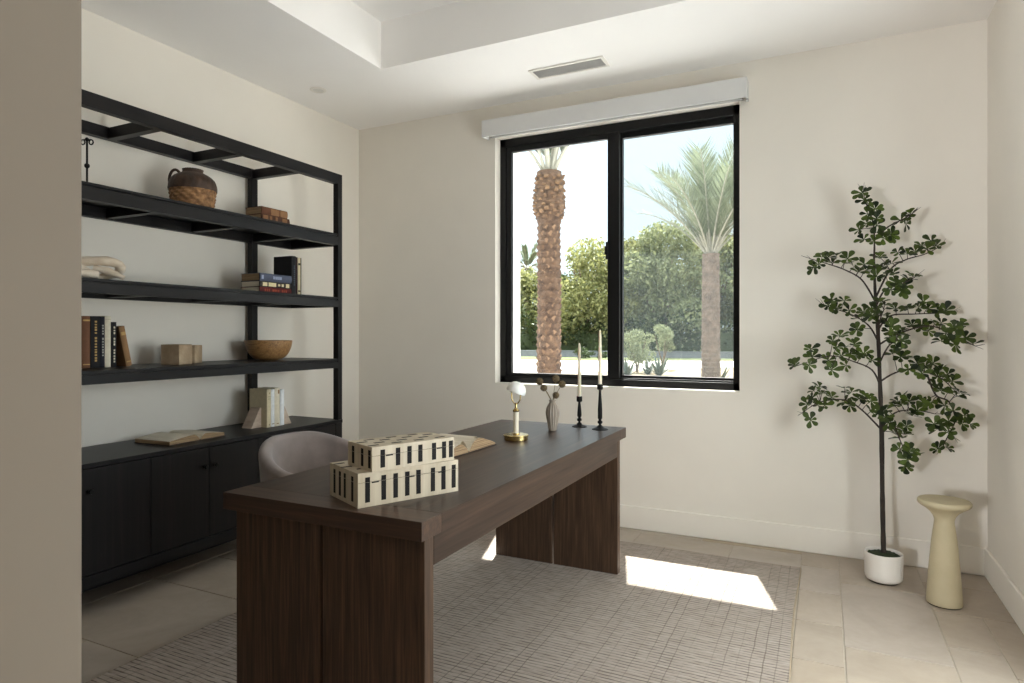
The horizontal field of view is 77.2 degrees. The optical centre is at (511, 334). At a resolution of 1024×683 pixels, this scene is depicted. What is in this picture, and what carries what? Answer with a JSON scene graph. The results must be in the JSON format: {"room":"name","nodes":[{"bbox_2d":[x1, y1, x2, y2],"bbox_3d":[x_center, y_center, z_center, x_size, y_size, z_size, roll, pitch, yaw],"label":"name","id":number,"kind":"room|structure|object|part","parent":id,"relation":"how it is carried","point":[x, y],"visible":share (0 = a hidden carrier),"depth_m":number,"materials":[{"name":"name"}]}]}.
{"room":"office","nodes":[
{"label":"office","id":0,"kind":"room"},
{"bbox_2d":[0,0,80,682],"bbox_3d":[-1.022,-0.190,0.929,4.208,2.980,0.154,0,0,26],"label":"wall","id":1,"kind":"structure","parent":0,"point":[40,40],"depth_m":0.73,"materials":[{"name":"beige paint"}]},
{"bbox_2d":[81,8,358,446],"bbox_3d":[-2.712,-0.385,2.435,0.150,3.570,7.200,0,0,26],"label":"wall","id":2,"kind":"structure","parent":0,"point":[120,63],"depth_m":3.96,"materials":[{"name":"paint"}]},
{"bbox_2d":[513,152,519,372],"bbox_3d":[2.147,-0.210,3.923,7.580,3.220,0.265,0,0,26],"label":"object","id":3,"kind":"structure","parent":0,"point":[516,156],"depth_m":5.03,"materials":[{"name":"white paint"}]},
{"bbox_2d":[81,0,996,129],"bbox_3d":[0.106,-1.869,0.823,6.330,0.377,6.772,0,0,26],"label":"ceiling","id":4,"kind":"structure","parent":0,"point":[378,63],"depth_m":3.72,"materials":[{"name":"paint"}]},
{"bbox_2d":[310,87,326,92],"bbox_3d":[-1.328,-1.677,4.394,0.112,0.006,0.112,0,0,26],"label":"recessed light","id":5,"kind":"object","parent":4,"relation":"in","point":[313,89],"visible":1,"depth_m":4.39,"materials":[{"name":"white plastic"}]},
{"bbox_2d":[528,56,609,79],"bbox_3d":[0.357,-1.676,4.029,0.494,0.008,0.154,0,0,26],"label":"ceiling vent","id":6,"kind":"object","parent":4,"relation":"in","point":[598,62],"visible":1,"depth_m":4.02,"materials":[{"name":"white metal"}]},
{"bbox_2d":[81,527,1023,682],"bbox_3d":[0.128,1.340,0.868,6.330,0.120,6.672,0,0,26],"label":"floor","id":7,"kind":"structure","parent":0,"point":[848,627],"depth_m":2.88,"materials":[{"name":"tile"}]},
{"bbox_2d":[81,89,342,592],"bbox_3d":[-1.941,0.097,3.230,0.484,2.366,2.712,0,0,26],"label":"bookcase","id":8,"kind":"object","parent":7,"relation":"on","point":[144,507],"visible":0.72,"depth_m":3.35,"materials":[{"name":"black wood"}]},
{"bbox_2d":[81,316,89,367],"bbox_3d":[-2.127,0.034,3.126,0.176,0.252,0.038,0,0,26],"label":"book","id":9,"kind":"object","parent":8,"relation":"on","point":[85,320],"visible":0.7,"depth_m":3.08,"materials":[{"name":"brown fabric"}]},
{"bbox_2d":[81,137,93,181],"bbox_3d":[-2.032,-0.814,3.065,0.080,0.264,0.080,0,0,0],"label":"iron stand","id":10,"kind":"object","parent":8,"relation":"on","point":[86,165],"visible":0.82,"depth_m":3.06,"materials":[{"name":"black metal"}]},
{"bbox_3d":[-2.032,-0.814,3.065,0.080,0.264,0.080,0,0,0],"label":"rod","id":11,"kind":"part","parent":10,"relation":"part of","materials":[{"name":"black metal"}]},
{"bbox_3d":[-1.873,0.696,2.847,0.027,0.024,0.024,0,0,26],"label":"knob","id":12,"kind":"part","parent":8,"relation":"part of","materials":[{"name":"black metal"}]},
{"bbox_2d":[90,316,99,367],"bbox_3d":[-2.110,0.034,3.166,0.181,0.252,0.043,0,0,26],"label":"book","id":13,"kind":"object","parent":8,"relation":"on","point":[94,320],"visible":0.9,"depth_m":3.12,"materials":[{"name":"black paper"}]},
{"bbox_2d":[100,317,104,367],"bbox_3d":[-2.091,0.035,3.195,0.171,0.250,0.024,0,0,26],"label":"book","id":14,"kind":"object","parent":8,"relation":"on","point":[102,319],"visible":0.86,"depth_m":3.15,"materials":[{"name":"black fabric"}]},
{"bbox_2d":[81,256,125,279],"bbox_3d":[-2.019,-0.318,3.025,0.157,0.125,0.377,0,0,32],"label":"driftwood","id":15,"kind":"object","parent":8,"relation":"on","point":[120,268],"visible":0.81,"depth_m":3.07,"materials":[{"name":"beige wood"}]},
{"bbox_2d":[100,316,110,366],"bbox_3d":[-2.081,0.033,3.220,0.176,0.255,0.029,0,0,26],"label":"book","id":16,"kind":"object","parent":8,"relation":"on","point":[107,318],"visible":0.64,"depth_m":3.18,"materials":[{"name":"white paper"}]},
{"bbox_2d":[111,322,115,366],"bbox_3d":[-2.062,0.048,3.243,0.161,0.225,0.026,0,0,26],"label":"book","id":17,"kind":"object","parent":8,"relation":"on","point":[113,324],"visible":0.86,"depth_m":3.20,"materials":[{"name":"black paper"}]},
{"bbox_3d":[-1.837,0.835,2.975,0.020,0.473,0.324,0,0,26],"label":"door","id":18,"kind":"part","parent":8,"relation":"part of","materials":[{"name":"black wood"}]},
{"bbox_2d":[116,326,131,365],"bbox_3d":[-2.025,0.057,3.284,0.151,0.207,0.070,0,0,26],"label":"book","id":19,"kind":"object","parent":8,"relation":"on","point":[123,358],"visible":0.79,"depth_m":3.25,"materials":[{"name":"beige fabric"}]},
{"bbox_3d":[-2.138,-1.056,3.329,0.042,0.061,1.924,0,0,26],"label":"rail","id":20,"kind":"part","parent":8,"relation":"part of","materials":[{"name":"black wood"}]},
{"bbox_2d":[161,344,191,364],"bbox_3d":[-1.830,0.105,3.498,0.109,0.109,0.109,0,0,8],"label":"wood block","id":21,"kind":"object","parent":8,"relation":"on","point":[171,354],"visible":1,"depth_m":3.45,"materials":[{"name":"beige wood"}]},
{"bbox_3d":[-1.693,0.835,3.270,0.020,0.473,0.324,0,0,26],"label":"door","id":22,"kind":"part","parent":8,"relation":"part of","materials":[{"name":"black wood"}]},
{"bbox_2d":[134,430,225,445],"bbox_3d":[-1.814,0.554,3.515,0.263,0.037,0.365,0,0,22],"label":"open book","id":23,"kind":"object","parent":8,"relation":"on","point":[174,437],"visible":1,"depth_m":3.43,"materials":[{"name":"paper"}]},
{"bbox_2d":[167,167,216,207],"bbox_3d":[-1.783,-0.805,3.578,0.254,0.240,0.251,0,0,0],"label":"jug","id":24,"kind":"object","parent":8,"relation":"on","point":[190,185],"visible":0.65,"depth_m":3.49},
{"bbox_3d":[-1.870,-0.883,3.558,0.080,0.084,0.015,0,0,0],"label":"handle","id":25,"kind":"part","parent":24,"relation":"part of","materials":[{"name":"ceramic"}]},
{"bbox_2d":[192,345,201,362],"bbox_3d":[-1.843,0.109,3.663,0.102,0.102,0.102,0,0,-4],"label":"wood block","id":26,"kind":"object","parent":8,"relation":"on","point":[196,349],"visible":0.49,"depth_m":3.64,"materials":[{"name":"beige wood"}]},
{"bbox_3d":[-1.765,-1.052,3.146,0.042,0.067,2.624,0,0,26],"label":"rail","id":27,"kind":"part","parent":8,"relation":"part of","materials":[{"name":"black wood"}]},
{"bbox_3d":[-1.952,0.191,3.237,0.457,0.062,2.708,0,0,26],"label":"shelf","id":28,"kind":"part","parent":8,"relation":"part of","materials":[{"name":"black wood"}]},
{"bbox_3d":[-1.952,-0.222,3.237,0.457,0.066,2.708,0,0,26],"label":"shelf","id":29,"kind":"part","parent":8,"relation":"part of","materials":[{"name":"black wood"}]},
{"bbox_3d":[-1.952,-0.643,3.237,0.457,0.078,2.708,0,0,26],"label":"shelf","id":30,"kind":"part","parent":8,"relation":"part of","materials":[{"name":"black wood"}]},
{"bbox_3d":[-1.549,0.835,3.564,0.020,0.473,0.324,0,0,26],"label":"door","id":31,"kind":"part","parent":8,"relation":"part of","materials":[{"name":"black wood"}]},
{"bbox_2d":[242,407,260,428],"bbox_3d":[-1.608,0.511,3.957,0.084,0.122,0.077,0,0,26],"label":"bookend","id":32,"kind":"object","parent":8,"relation":"on","point":[253,419],"visible":1,"depth_m":3.95,"materials":[{"name":"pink stone"}]},
{"bbox_3d":[-1.706,-0.257,4.215,0.042,1.658,0.048,0,0,26],"label":"post","id":33,"kind":"part","parent":8,"relation":"part of","materials":[{"name":"black wood"}]},
{"bbox_2d":[250,388,270,427],"bbox_3d":[-1.570,0.454,4.001,0.153,0.236,0.032,0,0,26],"label":"book","id":34,"kind":"object","parent":8,"relation":"on","point":[261,398],"visible":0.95,"depth_m":3.97,"materials":[{"name":"beige paper"}]},
{"bbox_2d":[241,286,290,292],"bbox_3d":[-1.532,-0.274,4.003,0.166,0.037,0.252,0,0,26],"label":"book","id":35,"kind":"object","parent":8,"relation":"on","point":[266,289],"visible":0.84,"depth_m":3.92,"materials":[{"name":"red paper"}]},
{"bbox_2d":[241,281,290,288],"bbox_3d":[-1.532,-0.310,4.004,0.163,0.036,0.250,0,0,26],"label":"book","id":36,"kind":"object","parent":35,"relation":"on","point":[244,283],"visible":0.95,"depth_m":3.92,"materials":[{"name":"paper"}]},
{"bbox_2d":[242,273,291,282],"bbox_3d":[-1.532,-0.351,4.005,0.166,0.047,0.254,0,0,26],"label":"book","id":37,"kind":"object","parent":36,"relation":"on","point":[248,276],"visible":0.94,"depth_m":3.92,"materials":[{"name":"paper"}]},
{"bbox_2d":[245,340,291,359],"bbox_3d":[-1.553,0.097,4.093,0.287,0.126,0.287,0,0,26],"label":"wooden bowl","id":38,"kind":"object","parent":8,"relation":"on","point":[257,349],"visible":0.99,"depth_m":3.99,"materials":[{"name":"brown wood"}]},
{"bbox_2d":[258,387,279,425],"bbox_3d":[-1.540,0.453,4.062,0.153,0.239,0.042,0,0,26],"label":"book","id":39,"kind":"object","parent":8,"relation":"on","point":[276,390],"visible":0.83,"depth_m":4.03,"materials":[{"name":"beige paper"}]},
{"bbox_2d":[250,213,289,223],"bbox_3d":[-1.538,-0.711,4.031,0.151,0.058,0.228,0,0,26],"label":"book","id":40,"kind":"object","parent":8,"relation":"on","point":[265,216],"visible":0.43,"depth_m":3.96,"materials":[{"name":"fabric"}]},
{"bbox_2d":[246,206,287,218],"bbox_3d":[-1.542,-0.763,4.030,0.146,0.047,0.208,0,0,26],"label":"book","id":41,"kind":"object","parent":40,"relation":"on","point":[258,209],"visible":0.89,"depth_m":3.96,"materials":[{"name":"fabric"}]},
{"bbox_2d":[271,389,273,426],"bbox_3d":[-1.555,0.456,4.029,0.151,0.232,0.027,0,0,26],"label":"book","id":42,"kind":"object","parent":8,"relation":"on","point":[272,390],"visible":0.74,"depth_m":3.99,"materials":[{"name":"white paper"}]},
{"bbox_3d":[-1.406,0.835,3.858,0.020,0.473,0.324,0,0,26],"label":"door","id":43,"kind":"part","parent":8,"relation":"part of","materials":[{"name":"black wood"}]},
{"bbox_2d":[280,389,283,424],"bbox_3d":[-1.522,0.459,4.101,0.148,0.226,0.033,0,0,26],"label":"book","id":44,"kind":"object","parent":8,"relation":"on","point":[281,390],"visible":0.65,"depth_m":4.07,"materials":[{"name":"white paper"}]},
{"bbox_2d":[274,256,295,293],"bbox_3d":[-1.470,-0.381,4.154,0.161,0.252,0.039,0,0,26],"label":"book","id":45,"kind":"object","parent":8,"relation":"on","point":[284,265],"visible":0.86,"depth_m":4.13,"materials":[{"name":"black paper"}]},
{"bbox_2d":[284,406,290,423],"bbox_3d":[-1.480,0.511,4.139,0.080,0.122,0.070,0,0,26],"label":"bookend","id":46,"kind":"object","parent":8,"relation":"on","point":[286,417],"visible":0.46,"depth_m":4.12,"materials":[{"name":"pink stone"}]},
{"bbox_2d":[296,257,297,293],"bbox_3d":[-1.458,-0.379,4.179,0.155,0.248,0.014,0,0,26],"label":"book","id":47,"kind":"object","parent":8,"relation":"on","point":[296,257],"visible":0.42,"depth_m":4.14,"materials":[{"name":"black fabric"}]},
{"bbox_2d":[298,258,300,293],"bbox_3d":[-1.447,-0.378,4.197,0.156,0.246,0.026,0,0,26],"label":"book","id":48,"kind":"object","parent":8,"relation":"on","point":[299,259],"visible":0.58,"depth_m":4.16,"materials":[{"name":"beige paper"}]},
{"bbox_3d":[-1.262,0.835,4.153,0.020,0.473,0.324,0,0,26],"label":"door","id":49,"kind":"part","parent":8,"relation":"part of","materials":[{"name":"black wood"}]},
{"bbox_3d":[-1.181,-0.257,4.344,0.042,1.658,0.042,0,0,26],"label":"post","id":50,"kind":"part","parent":8,"relation":"part of","materials":[{"name":"black wood"}]},
{"bbox_2d":[86,529,800,682],"bbox_3d":[-0.135,1.273,2.625,2.320,0.012,3.094,0,0,26],"label":"area rug","id":51,"kind":"object","parent":7,"relation":"on","point":[668,615],"visible":0.58,"depth_m":2.80,"materials":[{"name":"grey carpet"}]},
{"bbox_2d":[258,431,347,481],"bbox_3d":[-0.878,0.874,2.994,0.558,0.792,0.582,0,0,31],"label":"barrel chair","id":52,"kind":"object","parent":51,"relation":"on","point":[280,455],"visible":0.27,"depth_m":3.14,"materials":[{"name":"grey fabric"}]},
{"bbox_2d":[223,419,625,682],"bbox_3d":[-0.151,0.883,2.749,0.754,0.769,1.952,0,0,26],"label":"desk","id":53,"kind":"object","parent":51,"relation":"on","point":[330,589],"visible":0.98,"depth_m":1.99,"materials":[{"name":"brown wood"}]},
{"bbox_3d":[-0.723,0.910,2.016,0.352,0.716,0.046,0,0,26],"label":"leg panel","id":54,"kind":"part","parent":53,"relation":"part of","materials":[{"name":"brown wood"}]},
{"bbox_3d":[-0.393,0.910,1.855,0.364,0.716,0.046,0,0,26],"label":"leg panel","id":55,"kind":"part","parent":53,"relation":"part of","materials":[{"name":"brown wood"}]},
{"bbox_2d":[330,459,457,508],"bbox_3d":[-0.369,0.449,2.029,0.353,0.101,0.206,0,0,-38],"label":"box","id":56,"kind":"object","parent":53,"relation":"on","point":[357,487],"visible":0.76,"depth_m":1.93,"materials":[{"name":"beige wood"}]},
{"bbox_3d":[-0.369,0.413,2.029,0.353,0.029,0.206,0,0,-38],"label":"lid","id":57,"kind":"part","parent":56,"relation":"part of","materials":[{"name":"beige wood"}]},
{"bbox_2d":[348,432,453,471],"bbox_3d":[-0.345,0.362,2.012,0.293,0.073,0.152,0,0,-41],"label":"box","id":58,"kind":"object","parent":56,"relation":"on","point":[406,450],"visible":1,"depth_m":1.95,"materials":[{"name":"beige wood"}]},
{"bbox_3d":[-0.345,0.339,2.012,0.293,0.027,0.152,0,0,-41],"label":"lid","id":59,"kind":"part","parent":58,"relation":"part of","materials":[{"name":"beige wood"}]},
{"bbox_2d":[440,433,495,457],"bbox_3d":[-0.258,0.468,2.765,0.193,0.063,0.436,0,0,28],"label":"open book","id":60,"kind":"object","parent":53,"relation":"on","point":[463,444],"visible":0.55,"depth_m":2.75,"materials":[{"name":"paper"}]},
{"bbox_2d":[503,381,528,441],"bbox_3d":[0.019,0.360,3.046,0.120,0.279,0.120,0,0,0],"label":"desk lamp","id":61,"kind":"object","parent":53,"relation":"on","point":[516,387],"visible":1,"depth_m":3.02,"materials":[{"name":"gold metal"}]},
{"bbox_3d":[0.020,0.254,3.046,0.092,0.068,0.094,0,0,0],"label":"lamp shade","id":62,"kind":"part","parent":61,"relation":"part of","materials":[{"name":"white glass"}]},
{"bbox_3d":[0.074,0.910,3.650,0.352,0.716,0.046,0,0,26],"label":"leg panel","id":63,"kind":"part","parent":53,"relation":"part of","materials":[{"name":"brown wood"}]},
{"bbox_2d":[546,400,558,430],"bbox_3d":[0.212,0.418,3.349,0.071,0.159,0.073,0,0,26],"label":"ribbed vase","id":64,"kind":"object","parent":53,"relation":"on","point":[552,410],"visible":1,"depth_m":3.33,"materials":[{"name":"grey ceramic"}]},
{"bbox_2d":[536,378,550,399],"bbox_3d":[0.164,0.345,3.344,0.088,0.249,0.045,0,0,12],"label":"dried flower","id":65,"kind":"object","parent":64,"relation":"in","point":[539,381],"visible":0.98,"depth_m":3.34,"materials":[{"name":"brown plant"}]},
{"bbox_2d":[540,384,550,398],"bbox_3d":[0.173,0.361,3.335,0.042,0.216,0.068,0,0,39],"label":"dried flower","id":66,"kind":"object","parent":64,"relation":"in","point":[543,387],"visible":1,"depth_m":3.31,"materials":[{"name":"brown plant"}]},
{"bbox_2d":[552,392,558,398],"bbox_3d":[0.228,0.382,3.333,0.041,0.175,0.040,0,0,26],"label":"dried flower","id":67,"kind":"object","parent":64,"relation":"in","point":[555,395],"visible":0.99,"depth_m":3.32,"materials":[{"name":"brown plant"}]},
{"bbox_2d":[552,374,559,389],"bbox_3d":[0.231,0.338,3.361,0.045,0.263,0.044,0,0,7],"label":"dried flower","id":68,"kind":"object","parent":64,"relation":"in","point":[556,378],"visible":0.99,"depth_m":3.35,"materials":[{"name":"brown plant"}]},
{"bbox_2d":[557,380,565,391],"bbox_3d":[0.252,0.352,3.352,0.062,0.233,0.048,0,0,26],"label":"dried flower","id":69,"kind":"object","parent":64,"relation":"in","point":[561,384],"visible":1,"depth_m":3.34,"materials":[{"name":"brown plant"}]},
{"bbox_2d":[572,396,586,427],"bbox_3d":[0.366,0.416,3.484,0.080,0.166,0.080,0,0,26],"label":"candlestick","id":70,"kind":"object","parent":53,"relation":"on","point":[579,424],"visible":1,"depth_m":3.47,"materials":[{"name":"black metal"}]},
{"bbox_2d":[578,341,580,395],"bbox_3d":[0.366,0.192,3.484,0.020,0.314,0.020,0,0,26],"label":"taper candle","id":71,"kind":"object","parent":70,"relation":"on","point":[579,346],"visible":1,"depth_m":3.48,"materials":[{"name":"beige wax"}]},
{"bbox_3d":[0.404,0.910,3.489,0.364,0.716,0.046,0,0,26],"label":"leg panel","id":72,"kind":"part","parent":53,"relation":"part of","materials":[{"name":"brown wood"}]},
{"bbox_2d":[592,384,607,430],"bbox_3d":[0.465,0.379,3.385,0.086,0.240,0.086,0,0,26],"label":"candlestick","id":73,"kind":"object","parent":53,"relation":"on","point":[599,427],"visible":1,"depth_m":3.38,"materials":[{"name":"black metal"}]},
{"bbox_2d":[598,330,601,383],"bbox_3d":[0.465,0.119,3.385,0.020,0.312,0.020,0,0,26],"label":"taper candle","id":74,"kind":"object","parent":73,"relation":"on","point":[600,345],"visible":1,"depth_m":3.38,"materials":[{"name":"beige wax"}]},
{"bbox_2d":[787,185,984,585],"bbox_3d":[1.934,0.232,3.358,0.904,2.096,0.421,0,0,26],"label":"potted tree","id":75,"kind":"object","parent":7,"relation":"on","point":[883,565],"visible":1,"depth_m":3.34,"materials":[{"name":"green plant"}]},
{"bbox_3d":[1.935,1.200,3.338,0.178,0.143,0.178,0,0,26],"label":"pot","id":76,"kind":"part","parent":75,"relation":"part of","materials":[{"name":"white ceramic"}]},
{"bbox_2d":[917,494,972,609],"bbox_3d":[2.058,1.032,3.052,0.221,0.496,0.221,0,0,26],"label":"pedestal table","id":77,"kind":"object","parent":7,"relation":"on","point":[944,584],"visible":1,"depth_m":3.01,"materials":[{"name":"beige ceramic"}]},
{"bbox_2d":[359,19,986,547],"bbox_3d":[0.740,-0.385,4.371,4.358,3.570,0.163,0,0,26],"label":"wall","id":78,"kind":"structure","parent":0,"point":[903,117],"depth_m":3.86,"materials":[{"name":"paint"}]},
{"bbox_2d":[482,76,748,140],"bbox_3d":[0.618,-1.487,4.284,1.816,0.130,0.099,0,0,26],"label":"shade valance","id":79,"kind":"object","parent":78,"relation":"attached to","point":[736,89],"visible":1,"depth_m":4.19,"materials":[{"name":"white fabric"}]},
{"bbox_2d":[500,105,739,390],"bbox_3d":[0.689,-0.550,4.428,1.699,1.800,0.107,0,0,26],"label":"window","id":80,"kind":"structure","parent":78,"relation":"in","point":[615,133],"depth_m":4.41,"materials":[{"name":"black metal"}]},
{"bbox_3d":[0.352,-0.545,4.583,0.861,1.690,0.032,0,0,26],"label":"sash","id":81,"kind":"part","parent":80,"relation":"part of","materials":[{"name":"black metal"}]},
{"bbox_2d":[620,504,987,575],"bbox_3d":[0.634,1.205,4.324,4.208,0.150,0.016,0,0,26],"label":"baseboard","id":82,"kind":"structure","parent":78,"relation":"attached to","point":[849,544],"depth_m":3.83,"materials":[{"name":"paint"}]},
{"bbox_2d":[987,0,1023,594],"bbox_3d":[1.749,-0.385,1.640,0.150,3.570,3.862,0,0,26],"label":"wall","id":83,"kind":"structure","parent":0,"point":[1005,22],"depth_m":3.07,"materials":[{"name":"paint"}]},
{"bbox_2d":[985,548,1023,633],"bbox_3d":[2.254,1.205,2.865,0.016,0.150,1.186,0,0,26],"label":"baseboard","id":84,"kind":"structure","parent":83,"relation":"attached to","point":[1002,584],"depth_m":3.00,"materials":[{"name":"paint"}]},
{"label":"outside","id":85,"kind":"structure","parent":0,"visible":0},
{"bbox_2d":[520,360,732,372],"bbox_3d":[5.344,1.390,31.827,104.853,0.020,21.002,0,0,14],"label":"driveway","id":86,"kind":"structure","parent":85,"point":[526,366],"depth_m":29.00,"materials":[{"name":"concrete"}]},
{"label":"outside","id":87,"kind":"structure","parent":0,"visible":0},
{"bbox_2d":[520,359,732,377],"bbox_3d":[13.829,1.550,62.570,150.000,0.300,115.400,0,0,26],"label":"ground","id":88,"kind":"structure","parent":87,"point":[672,372],"depth_m":23.31,"materials":[{"name":"white concrete"}]},
{"bbox_2d":[520,243,537,301],"bbox_3d":[1.334,-3.306,55.522,4.559,9.412,4.929,0,0,-30],"label":"palm tree","id":89,"kind":"object","parent":88,"relation":"on","point":[526,259],"visible":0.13,"depth_m":54.93,"materials":[{"name":"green plant"}]},
{"bbox_2d":[520,266,565,333],"bbox_3d":[0.794,-1.933,48.665,8.170,6.793,6.134,0,0,26],"label":"tree","id":90,"kind":"object","parent":88,"relation":"on","point":[527,281],"visible":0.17,"depth_m":47.13,"materials":[{"name":"green plant"}]},
{"bbox_2d":[520,272,599,332],"bbox_3d":[3.299,-1.687,48.864,7.213,6.223,6.501,0,0,26],"label":"tree","id":91,"kind":"object","parent":88,"relation":"on","point":[562,275],"visible":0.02,"depth_m":48.24,"materials":[{"name":"green plant"}]},
{"bbox_2d":[532,236,646,345],"bbox_3d":[5.794,-2.351,45.763,7.981,8.962,9.232,0,0,26],"label":"tree","id":92,"kind":"object","parent":88,"relation":"on","point":[591,259],"visible":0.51,"depth_m":43.56,"materials":[{"name":"green plant"}]},
{"bbox_2d":[520,350,732,358],"bbox_3d":[10.482,1.195,38.639,90.000,0.410,0.310,0,0,18],"label":"wall","id":93,"kind":"structure","parent":88,"relation":"on","point":[565,353],"depth_m":38.85,"materials":[{"name":"grey concrete"}]},
{"bbox_2d":[520,306,732,351],"bbox_3d":[11.983,-0.284,41.538,71.790,5.046,3.129,0,0,18],"label":"hedge","id":94,"kind":"object","parent":88,"relation":"on","point":[590,340],"visible":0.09,"depth_m":42.52,"materials":[{"name":"green plant"}]},
{"bbox_2d":[520,356,732,360],"bbox_3d":[3.963,1.385,37.687,22.762,0.030,4.447,0,0,18],"label":"lawn","id":95,"kind":"structure","parent":88,"relation":"on","point":[521,357],"depth_m":36.52,"materials":[{"name":"green plant"}]},
{"bbox_2d":[573,347,591,357],"bbox_3d":[4.114,1.127,37.876,0.988,0.867,1.235,0,0,-8],"label":"shrub","id":96,"kind":"object","parent":95,"relation":"on","point":[584,353],"visible":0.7,"depth_m":37.78,"materials":[{"name":"green plant"}]},
{"bbox_2d":[590,345,607,357],"bbox_3d":[5.217,1.038,38.249,1.248,1.034,0.600,0,0,7],"label":"shrub","id":97,"kind":"object","parent":95,"relation":"on","point":[604,355],"visible":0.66,"depth_m":38.17,"materials":[{"name":"green plant"}]},
{"bbox_2d":[624,358,640,374],"bbox_3d":[3.805,1.048,21.424,1.064,0.718,1.220,0,0,26],"label":"agave","id":98,"kind":"object","parent":88,"relation":"on","point":[627,370],"visible":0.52,"depth_m":21.33,"materials":[{"name":"green plant"}]},
{"bbox_2d":[586,236,686,332],"bbox_3d":[9.086,-2.470,46.715,7.849,9.514,6.902,0,0,26],"label":"tree","id":99,"kind":"object","parent":88,"relation":"on","point":[627,245],"visible":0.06,"depth_m":45.82,"materials":[{"name":"green plant"}]},
{"bbox_2d":[624,328,656,371],"bbox_3d":[4.736,0.570,23.912,1.443,1.674,1.368,0,0,26],"label":"shrub","id":100,"kind":"object","parent":88,"relation":"on","point":[630,339],"visible":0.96,"depth_m":23.76,"materials":[{"name":"green plant"}]},
{"bbox_2d":[635,361,654,373],"bbox_3d":[4.857,1.142,22.780,0.902,0.528,0.922,0,0,26],"label":"agave","id":101,"kind":"object","parent":88,"relation":"on","point":[646,371],"visible":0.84,"depth_m":22.70,"materials":[{"name":"green plant"}]},
{"bbox_2d":[639,354,677,375],"bbox_3d":[5.006,0.989,22.147,1.345,0.838,1.367,0,0,26],"label":"agave","id":102,"kind":"object","parent":88,"relation":"on","point":[659,369],"visible":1,"depth_m":22.10,"materials":[{"name":"green plant"}]},
{"bbox_2d":[653,324,675,363],"bbox_3d":[6.123,0.471,25.733,0.823,1.867,1.302,0,0,26],"label":"shrub","id":103,"kind":"object","parent":88,"relation":"on","point":[666,343],"visible":1,"depth_m":25.61,"materials":[{"name":"green plant"}]},
{"bbox_2d":[624,220,726,350],"bbox_3d":[10.646,-3.109,44.329,7.810,9.534,9.070,0,0,1],"label":"tree","id":104,"kind":"object","parent":88,"relation":"on","point":[660,274],"visible":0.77,"depth_m":42.53,"materials":[{"name":"green plant"}]},
{"bbox_2d":[624,135,732,376],"bbox_3d":[5.200,-1.936,16.872,4.779,6.672,4.791,0,0,18],"label":"palm tree","id":105,"kind":"object","parent":88,"relation":"on","point":[712,214],"visible":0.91,"depth_m":16.64,"materials":[{"name":"green plant"}]},
{"bbox_2d":[657,232,732,332],"bbox_3d":[14.352,-3.283,45.723,8.760,9.400,7.600,0,0,-24],"label":"tree","id":106,"kind":"object","parent":88,"relation":"on","point":[724,309],"visible":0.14,"depth_m":44.32,"materials":[{"name":"green plant"}]},
{"bbox_2d":[694,233,732,332],"bbox_3d":[16.644,-2.801,44.523,8.682,9.221,8.524,0,0,-41],"label":"tree","id":107,"kind":"object","parent":88,"relation":"on","point":[730,262],"visible":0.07,"depth_m":43.21,"materials":[{"name":"green plant"}]},
{"bbox_2d":[720,363,732,377],"bbox_3d":[5.877,1.080,18.314,1.170,0.655,1.069,0,0,-4],"label":"agave","id":108,"kind":"object","parent":88,"relation":"on","point":[724,374],"visible":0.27,"depth_m":18.20,"materials":[{"name":"green plant"}]},
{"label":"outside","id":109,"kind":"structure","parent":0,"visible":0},
{"bbox_3d":[-3.789,1.385,12.763,42.000,0.030,10.380,0,0,26],"label":"terrace","id":110,"kind":"object","parent":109,"visible":0},
{"bbox_2d":[529,146,568,373],"bbox_3d":[0.761,-2.249,11.561,4.042,7.299,3.920,0,0,26],"label":"palm tree","id":111,"kind":"object","parent":110,"relation":"on","point":[549,201],"visible":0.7,"depth_m":11.24,"materials":[{"name":"brown plant"}]}
]}

